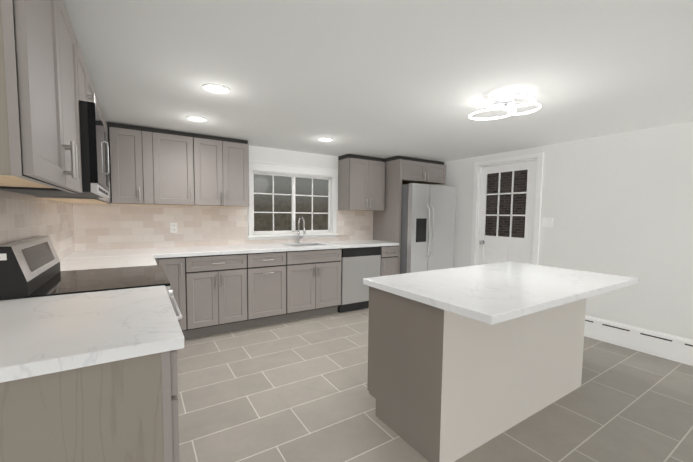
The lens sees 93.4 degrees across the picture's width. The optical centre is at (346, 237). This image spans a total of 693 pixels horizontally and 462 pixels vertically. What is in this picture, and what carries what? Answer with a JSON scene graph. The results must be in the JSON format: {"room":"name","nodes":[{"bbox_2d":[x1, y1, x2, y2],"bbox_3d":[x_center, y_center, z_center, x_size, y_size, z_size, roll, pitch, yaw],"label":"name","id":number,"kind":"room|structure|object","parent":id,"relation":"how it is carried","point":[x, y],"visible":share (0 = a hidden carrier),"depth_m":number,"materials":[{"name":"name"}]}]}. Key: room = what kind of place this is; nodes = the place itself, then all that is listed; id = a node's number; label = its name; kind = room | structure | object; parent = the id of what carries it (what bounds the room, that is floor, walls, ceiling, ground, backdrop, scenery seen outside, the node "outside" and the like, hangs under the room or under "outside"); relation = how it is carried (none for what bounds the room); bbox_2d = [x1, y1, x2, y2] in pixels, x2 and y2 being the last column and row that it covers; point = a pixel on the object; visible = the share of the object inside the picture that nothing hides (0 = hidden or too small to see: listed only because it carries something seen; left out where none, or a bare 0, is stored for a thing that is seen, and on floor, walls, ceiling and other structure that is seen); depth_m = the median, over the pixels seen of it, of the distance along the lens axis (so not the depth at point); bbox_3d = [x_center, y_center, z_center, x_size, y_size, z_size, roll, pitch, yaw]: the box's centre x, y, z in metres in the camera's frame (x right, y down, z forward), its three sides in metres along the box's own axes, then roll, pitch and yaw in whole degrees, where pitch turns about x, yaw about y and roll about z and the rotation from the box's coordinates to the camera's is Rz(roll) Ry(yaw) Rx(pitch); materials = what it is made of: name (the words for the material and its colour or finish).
{"room":"kitchen","nodes":[
{"label":"kitchen","id":0,"kind":"room"},
{"bbox_2d":[88,128,350,250],"bbox_3d":[-0.780,-0.100,4.608,5.030,2.175,0.150,-2,5,-33],"label":"wall","id":1,"kind":"structure","parent":0,"point":[265,154],"depth_m":4.47,"materials":[{"name":"paint"}]},
{"bbox_2d":[108,122,155,204],"bbox_3d":[-2.209,-0.730,3.363,0.362,0.778,0.322,-2,5,-33],"label":"upper cabinet","id":2,"kind":"object","parent":1,"relation":"attached to","point":[151,166],"depth_m":3.24,"materials":[{"name":"paint"}]},
{"bbox_2d":[152,128,195,205],"bbox_3d":[-1.931,-0.739,3.540,0.467,0.778,0.322,-2,5,-33],"label":"upper cabinet","id":3,"kind":"object","parent":1,"relation":"attached to","point":[175,150],"depth_m":3.44,"materials":[{"name":"paint"}]},
{"bbox_2d":[196,134,248,206],"bbox_3d":[-1.483,-0.753,3.826,0.596,0.778,0.322,-2,5,-33],"label":"upper cabinet","id":4,"kind":"object","parent":1,"relation":"attached to","point":[222,163],"depth_m":3.69,"materials":[{"name":"paint"}]},
{"bbox_2d":[76,203,372,250],"bbox_3d":[-1.152,-0.154,4.272,3.745,0.489,0.008,-2,5,-33],"label":"tile backsplash","id":5,"kind":"structure","parent":1,"relation":"attached to","point":[110,226],"depth_m":3.74,"materials":[{"name":"beige tile"}]},
{"bbox_2d":[170,223,176,232],"bbox_3d":[-1.975,-0.107,3.738,0.072,0.116,0.009,-2,5,-33],"label":"electrical outlet plate","id":6,"kind":"object","parent":5,"relation":"attached to","point":[173,227],"visible":1,"depth_m":3.73,"materials":[{"name":"white plastic"}]},
{"bbox_2d":[247,160,337,239],"bbox_3d":[-0.730,-0.487,4.566,1.350,1.010,0.157,-2,5,-33],"label":"window","id":7,"kind":"structure","parent":1,"relation":"in","point":[283,200],"depth_m":4.55,"materials":[{"name":"paint"}]},
{"bbox_2d":[338,154,384,210],"bbox_3d":[0.239,-0.797,4.904,0.637,0.796,0.355,-2,5,-33],"label":"upper cabinet","id":8,"kind":"object","parent":1,"relation":"attached to","point":[361,182],"visible":0.96,"depth_m":4.77,"materials":[{"name":"paint"}]},
{"bbox_2d":[63,0,692,161],"bbox_3d":[0.698,-1.064,2.241,5.030,0.100,5.600,-2,5,-33],"label":"ceiling","id":9,"kind":"structure","parent":0,"point":[418,79],"depth_m":1.95,"materials":[{"name":"paint"}]},
{"bbox_2d":[186,116,206,121],"bbox_3d":[-1.377,-1.085,3.011,0.175,0.006,0.175,-2,5,-38],"label":"recessed light","id":10,"kind":"object","parent":9,"relation":"in","point":[192,118],"depth_m":2.99,"materials":[{"name":"paint"}]},
{"bbox_2d":[203,84,229,93],"bbox_3d":[-0.906,-1.031,2.275,0.175,0.006,0.175,-2,5,-38],"label":"recessed light","id":11,"kind":"object","parent":9,"relation":"in","point":[217,88],"depth_m":2.27,"materials":[{"name":"paint"}]},
{"bbox_2d":[318,138,332,141],"bbox_3d":[-0.241,-1.124,3.776,0.175,0.006,0.175,-2,5,-38],"label":"recessed light","id":12,"kind":"object","parent":9,"relation":"in","point":[320,139],"depth_m":3.76,"materials":[{"name":"paint"}]},
{"bbox_2d":[469,93,540,119],"bbox_3d":[1.153,-0.961,2.402,0.396,0.115,0.464,-2,5,-33],"label":"ceiling light","id":13,"kind":"object","parent":9,"relation":"attached to","point":[509,105],"visible":1,"depth_m":2.38,"materials":[{"name":"glowing white plastic diffuser"},{"name":"white painted metal"}]},
{"bbox_2d":[177,308,692,461],"bbox_3d":[0.673,1.206,2.394,5.030,0.100,5.600,-2,5,-33],"label":"floor","id":14,"kind":"structure","parent":0,"point":[293,391],"depth_m":2.23,"materials":[{"name":"tile"}]},
{"bbox_2d":[0,350,179,461],"bbox_3d":[-1.036,0.774,1.281,0.670,0.873,0.861,-2,5,-33],"label":"base cabinet","id":15,"kind":"object","parent":14,"relation":"on","point":[125,410],"visible":0.65,"depth_m":0.95,"materials":[{"name":"paint"}]},
{"bbox_2d":[0,285,184,382],"bbox_3d":[-1.032,0.318,1.238,0.658,0.039,0.883,-2,5,-33],"label":"countertop","id":16,"kind":"structure","parent":15,"relation":"on","point":[43,335],"depth_m":1.09,"materials":[{"name":"white stone"}]},
{"bbox_2d":[0,236,182,319],"bbox_3d":[-1.436,0.583,1.979,0.739,1.152,0.757,-2,5,-33],"label":"range","id":17,"kind":"object","parent":14,"relation":"on","point":[29,267],"visible":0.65,"depth_m":1.74,"materials":[{"name":"silver metal"}]},
{"bbox_2d":[155,257,190,338],"bbox_3d":[-1.905,0.617,3.476,0.294,0.874,0.627,-2,5,-33],"label":"base cabinet","id":18,"kind":"object","parent":14,"relation":"on","point":[175,268],"depth_m":3.25,"materials":[{"name":"paint"}]},
{"bbox_2d":[60,252,159,270],"bbox_3d":[-1.892,0.218,2.581,0.658,0.039,0.783,-2,5,-33],"label":"countertop","id":19,"kind":"structure","parent":18,"relation":"on","point":[118,259],"depth_m":2.63,"materials":[{"name":"white stone"}]},
{"bbox_2d":[68,240,398,257],"bbox_3d":[-0.981,0.131,4.017,3.739,0.039,0.652,-2,5,-33],"label":"countertop","id":20,"kind":"structure","parent":18,"relation":"on","point":[170,252],"depth_m":3.71,"materials":[{"name":"white stone"}]},
{"bbox_2d":[296,216,305,242],"bbox_3d":[-0.594,-0.095,4.427,0.098,0.366,0.234,-2,5,-33],"label":"faucet","id":21,"kind":"object","parent":20,"relation":"on","point":[299,237],"visible":1,"depth_m":4.47,"materials":[{"name":"silver metal"}]},
{"bbox_2d":[287,244,318,246],"bbox_3d":[-0.552,0.213,4.322,0.528,0.195,0.383,-2,5,-33],"label":"sink basin","id":22,"kind":"object","parent":20,"relation":"in","point":[302,244],"depth_m":4.52,"materials":[{"name":"silver metal"}]},
{"bbox_2d":[187,253,250,337],"bbox_3d":[-1.522,0.605,3.720,0.614,0.874,0.627,-2,5,-33],"label":"base cabinet","id":23,"kind":"object","parent":14,"relation":"on","point":[214,294],"depth_m":3.46,"materials":[{"name":"paint"}]},
{"bbox_2d":[251,251,286,327],"bbox_3d":[-1.070,0.590,4.008,0.460,0.874,0.627,-2,5,-33],"label":"base cabinet","id":24,"kind":"object","parent":14,"relation":"on","point":[268,269],"depth_m":3.76,"materials":[{"name":"paint"}]},
{"bbox_2d":[287,244,341,320],"bbox_3d":[-0.553,0.574,4.338,0.767,0.874,0.627,-2,5,-33],"label":"base cabinet","id":25,"kind":"object","parent":14,"relation":"on","point":[313,276],"depth_m":4.07,"materials":[{"name":"paint"}]},
{"bbox_2d":[338,246,380,312],"bbox_3d":[0.049,0.556,4.708,0.632,0.871,0.616,-2,5,-33],"label":"dishwasher","id":26,"kind":"object","parent":14,"relation":"on","point":[359,264],"visible":0.62,"depth_m":4.42,"materials":[{"name":"silver metal"}]},
{"bbox_2d":[380,246,382,275],"bbox_3d":[0.039,0.555,4.715,0.655,0.874,0.627,-2,5,-33],"label":"base cabinet","id":27,"kind":"object","parent":14,"relation":"on","point":[381,270],"depth_m":4.63,"materials":[{"name":"paint"}]},
{"bbox_2d":[383,246,397,275],"bbox_3d":[0.450,0.542,4.977,0.319,0.874,0.627,-2,5,-33],"label":"base cabinet","id":28,"kind":"object","parent":14,"relation":"on","point":[390,253],"depth_m":4.71,"materials":[{"name":"paint"}]},
{"bbox_2d":[373,156,445,273],"bbox_3d":[1.014,-0.123,5.272,0.982,2.173,0.655,-2,5,-33],"label":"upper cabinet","id":29,"kind":"object","parent":14,"relation":"on","point":[400,171],"visible":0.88,"depth_m":4.91,"materials":[{"name":"paint"}]},
{"bbox_2d":[400,183,455,273],"bbox_3d":[1.105,0.088,5.185,0.918,1.765,0.871,-2,5,-33],"label":"refrigerator","id":30,"kind":"object","parent":14,"relation":"on","point":[427,226],"visible":0.62,"depth_m":4.78,"materials":[{"name":"silver metal"}]},
{"bbox_2d":[367,286,585,461],"bbox_3d":[0.979,0.729,2.365,1.600,0.862,0.663,-2,5,-33],"label":"kitchen island","id":31,"kind":"object","parent":14,"relation":"on","point":[444,385],"visible":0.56,"depth_m":1.91,"materials":[{"name":"paint"}]},
{"bbox_2d":[363,261,637,324],"bbox_3d":[1.072,0.300,2.225,1.690,0.040,0.940,-2,5,-33],"label":"island countertop","id":32,"kind":"structure","parent":31,"relation":"on","point":[493,293],"depth_m":1.95,"materials":[{"name":"white stone"}]},
{"bbox_2d":[438,121,692,339],"bbox_3d":[2.783,0.011,3.565,0.150,2.175,5.450,-2,5,-33],"label":"wall","id":33,"kind":"structure","parent":0,"point":[619,204],"depth_m":3.35,"materials":[{"name":"paint"}]},
{"bbox_2d":[478,160,536,264],"bbox_3d":[2.144,0.012,4.452,0.114,1.999,0.803,-2,5,-33],"label":"door","id":34,"kind":"structure","parent":33,"relation":"in","point":[507,202],"depth_m":4.43,"materials":[{"name":"paint"}]},
{"bbox_2d":[471,152,543,265],"bbox_3d":[2.171,-0.015,4.474,0.144,2.091,0.958,-2,5,-33],"label":"door frame","id":35,"kind":"structure","parent":33,"relation":"attached to","point":[538,157],"depth_m":4.30,"materials":[{"name":"paint"}]},
{"bbox_2d":[542,218,552,226],"bbox_3d":[2.431,-0.177,3.957,0.012,0.116,0.116,-2,5,-33],"label":"switch plate","id":36,"kind":"object","parent":33,"relation":"attached to","point":[547,222],"visible":1,"depth_m":3.95,"materials":[{"name":"white plastic"}]},
{"bbox_2d":[584,315,692,365],"bbox_3d":[3.208,1.049,2.747,0.066,0.222,3.166,-2,5,-33],"label":"baseboard heater","id":37,"kind":"object","parent":33,"relation":"attached to","point":[667,346],"visible":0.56,"depth_m":3.20,"materials":[{"name":"paint"}]},
{"bbox_3d":[-1.331,0.141,0.943,0.150,2.175,5.450,-2,5,-33],"label":"wall","id":38,"kind":"structure","parent":0,"visible":0},
{"bbox_2d":[0,190,75,259],"bbox_3d":[-1.889,-0.007,1.960,0.008,0.489,3.060,-2,5,-33],"label":"tile backsplash","id":39,"kind":"structure","parent":38,"relation":"attached to","point":[68,228],"depth_m":2.08,"materials":[{"name":"beige tile"}]},
{"bbox_2d":[0,0,82,192],"bbox_3d":[-1.146,-0.565,1.093,0.355,0.778,0.892,-2,5,-33],"label":"upper cabinet","id":40,"kind":"object","parent":38,"relation":"attached to","point":[40,145],"visible":1,"depth_m":0.94,"materials":[{"name":"paint"}]},
{"bbox_2d":[35,90,110,203],"bbox_3d":[-2.110,-0.675,2.568,0.322,0.778,1.108,-2,5,-33],"label":"upper cabinet","id":41,"kind":"object","parent":38,"relation":"attached to","point":[92,200],"depth_m":2.48,"materials":[{"name":"paint"}]},
{"bbox_2d":[76,38,95,103],"bbox_3d":[-1.589,-0.838,1.775,0.355,0.334,0.758,-2,5,-33],"label":"upper cabinet","id":42,"kind":"object","parent":38,"relation":"attached to","point":[86,90],"visible":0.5,"depth_m":1.75,"materials":[{"name":"paint"}]},
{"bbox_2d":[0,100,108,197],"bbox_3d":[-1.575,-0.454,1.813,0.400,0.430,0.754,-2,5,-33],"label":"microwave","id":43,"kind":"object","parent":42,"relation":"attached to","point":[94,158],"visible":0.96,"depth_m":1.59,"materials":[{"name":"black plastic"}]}
]}

